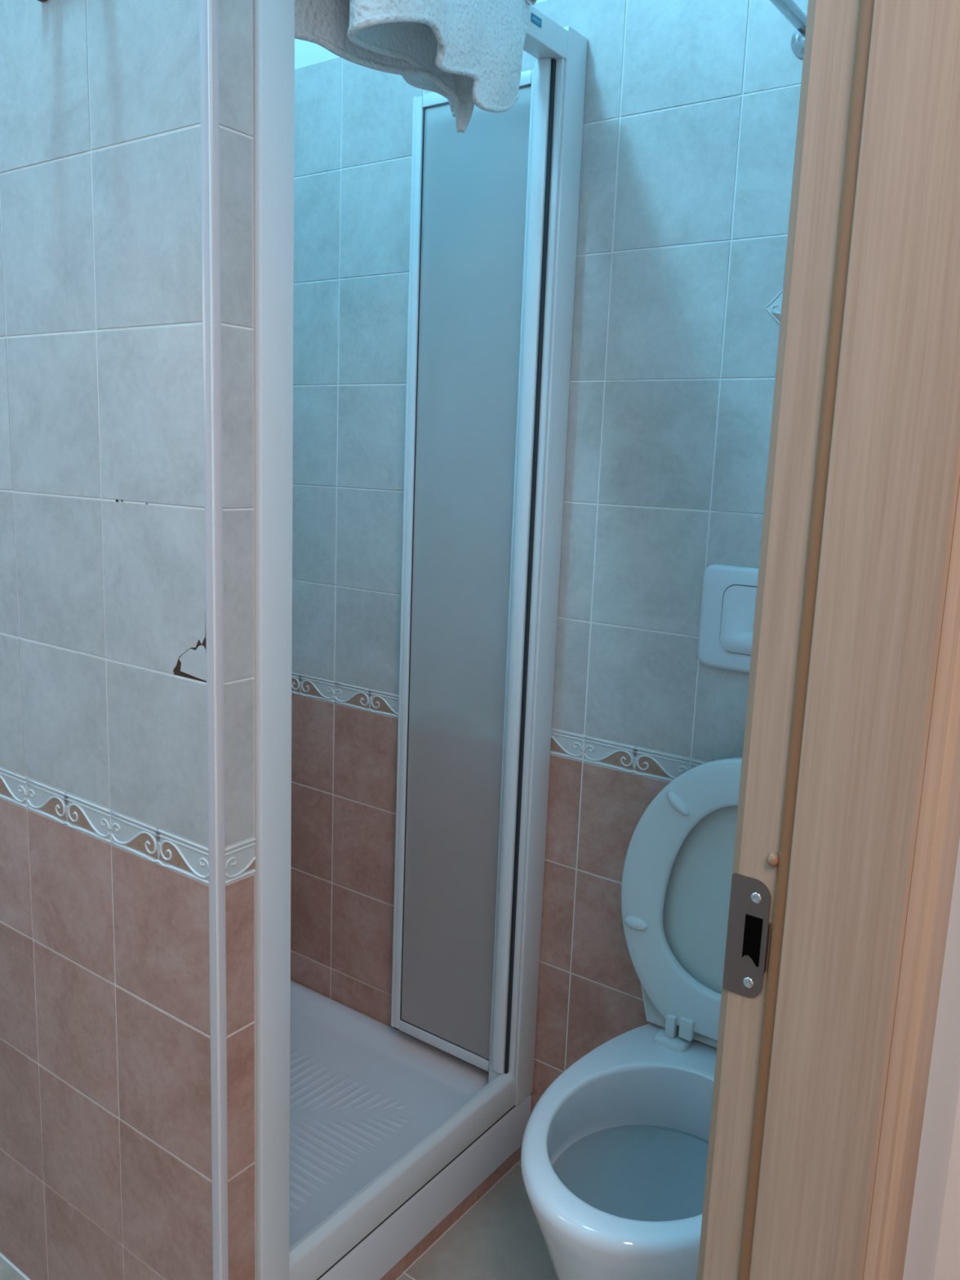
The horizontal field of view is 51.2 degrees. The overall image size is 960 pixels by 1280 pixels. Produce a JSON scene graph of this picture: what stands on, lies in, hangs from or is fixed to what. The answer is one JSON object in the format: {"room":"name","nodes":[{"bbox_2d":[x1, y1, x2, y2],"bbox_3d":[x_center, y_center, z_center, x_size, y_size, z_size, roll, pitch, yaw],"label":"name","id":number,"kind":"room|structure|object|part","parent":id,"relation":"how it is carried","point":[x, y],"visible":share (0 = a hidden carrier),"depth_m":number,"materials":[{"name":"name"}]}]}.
{"room":"bathroom","nodes":[
{"label":"bathroom","id":0,"kind":"room"},
{"bbox_2d":[0,0,255,1279],"bbox_3d":[-0.943,-0.046,1.655,1.643,2.060,0.086,9,12,35],"label":"wall","id":1,"kind":"structure","parent":0,"point":[106,1170],"depth_m":1.25,"materials":[{"name":"tile"}]},
{"bbox_2d":[199,0,228,1279],"bbox_3d":[-0.306,0.074,1.159,0.014,2.048,0.013,9,12,35],"label":"trim","id":2,"kind":"structure","parent":1,"relation":"attached to","point":[203,34],"depth_m":1.14,"materials":[{"name":"plastic"}]},
{"bbox_2d":[0,1159,558,1279],"bbox_3d":[-0.856,1.060,1.520,2.475,0.060,1.801,9,12,35],"label":"floor","id":3,"kind":"structure","parent":0,"point":[500,1237],"depth_m":1.70,"materials":[{"name":"tile"}]},
{"bbox_2d":[288,980,531,1279],"bbox_3d":[-0.399,0.897,1.870,0.752,0.097,0.660,9,12,35],"label":"shower tray","id":4,"kind":"object","parent":3,"relation":"on","point":[364,1091],"visible":0.38,"depth_m":1.86,"materials":[{"name":"white ceramic"}]},
{"bbox_2d":[253,0,587,1279],"bbox_3d":[-0.190,-0.029,1.559,0.326,1.852,0.686,9,12,35],"label":"shower enclosure","id":5,"kind":"object","parent":4,"relation":"on","point":[495,203],"visible":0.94,"depth_m":1.72,"materials":[{"name":"white metal"}]},
{"bbox_3d":[-0.265,0.027,1.226,0.049,1.850,0.052,9,12,35],"label":"post","id":6,"kind":"part","parent":5,"relation":"part of","materials":[{"name":"white metal"}]},
{"bbox_3d":[-0.118,0.865,1.639,0.042,0.067,0.575,9,12,35],"label":"rail","id":7,"kind":"part","parent":5,"relation":"part of","materials":[{"name":"white metal"}]},
{"bbox_2d":[294,0,537,133],"bbox_3d":[-0.061,-0.799,1.275,0.171,0.227,0.452,9,12,35],"label":"towel","id":8,"kind":"object","parent":5,"relation":"hanging from","point":[468,53],"visible":1,"depth_m":1.28,"materials":[{"name":"white fabric"}]},
{"bbox_3d":[-0.070,0.794,1.972,0.222,0.021,0.016,9,12,35],"label":"frame","id":9,"kind":"part","parent":5,"relation":"part of","materials":[{"name":"white metal"}]},
{"bbox_3d":[-0.037,-0.059,1.818,0.223,1.713,0.004,9,12,35],"label":"frosted pane","id":10,"kind":"part","parent":5,"relation":"part of","materials":[{"name":"white glass"}]},
{"bbox_3d":[-0.004,-0.912,1.664,0.222,0.021,0.016,9,12,35],"label":"frame","id":11,"kind":"part","parent":5,"relation":"part of","materials":[{"name":"white metal"}]},
{"bbox_3d":[0.060,-0.043,1.750,0.016,1.756,0.018,9,12,35],"label":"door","id":12,"kind":"part","parent":5,"relation":"part of","materials":[{"name":"white metal"}]},
{"bbox_3d":[-0.051,-0.883,1.323,0.040,0.041,0.575,9,12,35],"label":"rail","id":13,"kind":"part","parent":5,"relation":"part of","materials":[{"name":"white metal"}]},
{"bbox_3d":[0.104,-0.044,1.734,0.037,1.838,0.058,9,12,35],"label":"wall post","id":14,"kind":"part","parent":5,"relation":"part of","materials":[{"name":"white metal"}]},
{"bbox_2d":[379,1145,521,1279],"bbox_3d":[-0.115,1.014,1.663,0.016,0.035,0.687,9,12,35],"label":"trim","id":15,"kind":"structure","parent":3,"relation":"on","point":[402,1265],"depth_m":1.74,"materials":[{"name":"tile"}]},
{"bbox_2d":[290,0,959,1279],"bbox_3d":[0.117,-0.335,1.792,1.680,2.660,0.121,9,12,35],"label":"wall","id":16,"kind":"structure","parent":0,"point":[691,107],"depth_m":1.70,"materials":[{"name":"tile"}]},
{"bbox_2d":[520,757,742,1279],"bbox_3d":[0.275,0.600,1.401,0.390,0.800,0.545,9,12,35],"label":"toilet","id":17,"kind":"object","parent":16,"relation":"attached to","point":[614,1152],"visible":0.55,"depth_m":1.52,"materials":[{"name":"white ceramic"}]},
{"bbox_3d":[0.266,0.829,1.442,0.351,0.335,0.545,9,12,35],"label":"bowl","id":18,"kind":"part","parent":17,"relation":"part of","materials":[{"name":"white ceramic"}]},
{"bbox_3d":[0.303,0.607,1.581,0.016,0.036,0.018,9,12,35],"label":"hinge post","id":19,"kind":"part","parent":17,"relation":"part of","materials":[{"name":"white plastic"}]},
{"bbox_3d":[0.393,0.398,1.519,0.390,0.436,0.061,9,12,35],"label":"seat","id":20,"kind":"part","parent":17,"relation":"part of","materials":[{"name":"white plastic"}]},
{"bbox_3d":[0.404,0.409,1.538,0.380,0.456,0.064,9,12,35],"label":"lid","id":21,"kind":"part","parent":17,"relation":"part of","materials":[{"name":"plastic"}]},
{"bbox_2d":[697,564,758,672],"bbox_3d":[0.448,-0.022,1.508,0.254,0.162,0.022,9,12,35],"label":"flush plate","id":22,"kind":"object","parent":16,"relation":"attached to","point":[729,593],"visible":0.36,"depth_m":1.55,"materials":[{"name":"plastic"}]},
{"bbox_2d":[764,289,782,324],"bbox_3d":[0.449,-0.482,1.449,0.077,0.077,0.003,9,12,35],"label":"diamond inlay","id":23,"kind":"object","parent":16,"relation":"attached to","point":[773,308],"visible":0.19,"depth_m":1.46,"materials":[{"name":"ceramic"}]},
{"bbox_2d":[769,0,806,58],"bbox_3d":[0.300,-0.802,1.176,0.052,0.052,0.537,9,12,35],"label":"towel bar","id":24,"kind":"object","parent":16,"relation":"attached to","point":[788,9],"visible":0.44,"depth_m":1.34,"materials":[{"name":"silver metal"}]},
{"bbox_2d":[902,838,959,1279],"bbox_3d":[0.406,-0.167,0.919,0.075,2.660,2.380,9,12,35],"label":"wall","id":25,"kind":"structure","parent":0,"point":[944,1081],"depth_m":1.30,"materials":[{"name":"white paint"}]},
{"bbox_2d":[696,0,959,1279],"bbox_3d":[0.030,0.152,0.427,0.156,2.180,0.955,9,12,35],"label":"door frame","id":26,"kind":"structure","parent":25,"relation":"in","point":[846,840],"depth_m":0.71,"materials":[{"name":"brown wood"}]},
{"bbox_3d":[0.212,0.236,0.796,0.032,0.100,0.002,9,12,35],"label":"strike plate","id":27,"kind":"part","parent":26,"relation":"part of","materials":[{"name":"metal"}]},
{"bbox_3d":[0.321,0.106,0.744,0.060,2.180,0.096,9,12,35],"label":"casing","id":28,"kind":"part","parent":26,"relation":"part of","materials":[{"name":"orange wood"}]}
]}

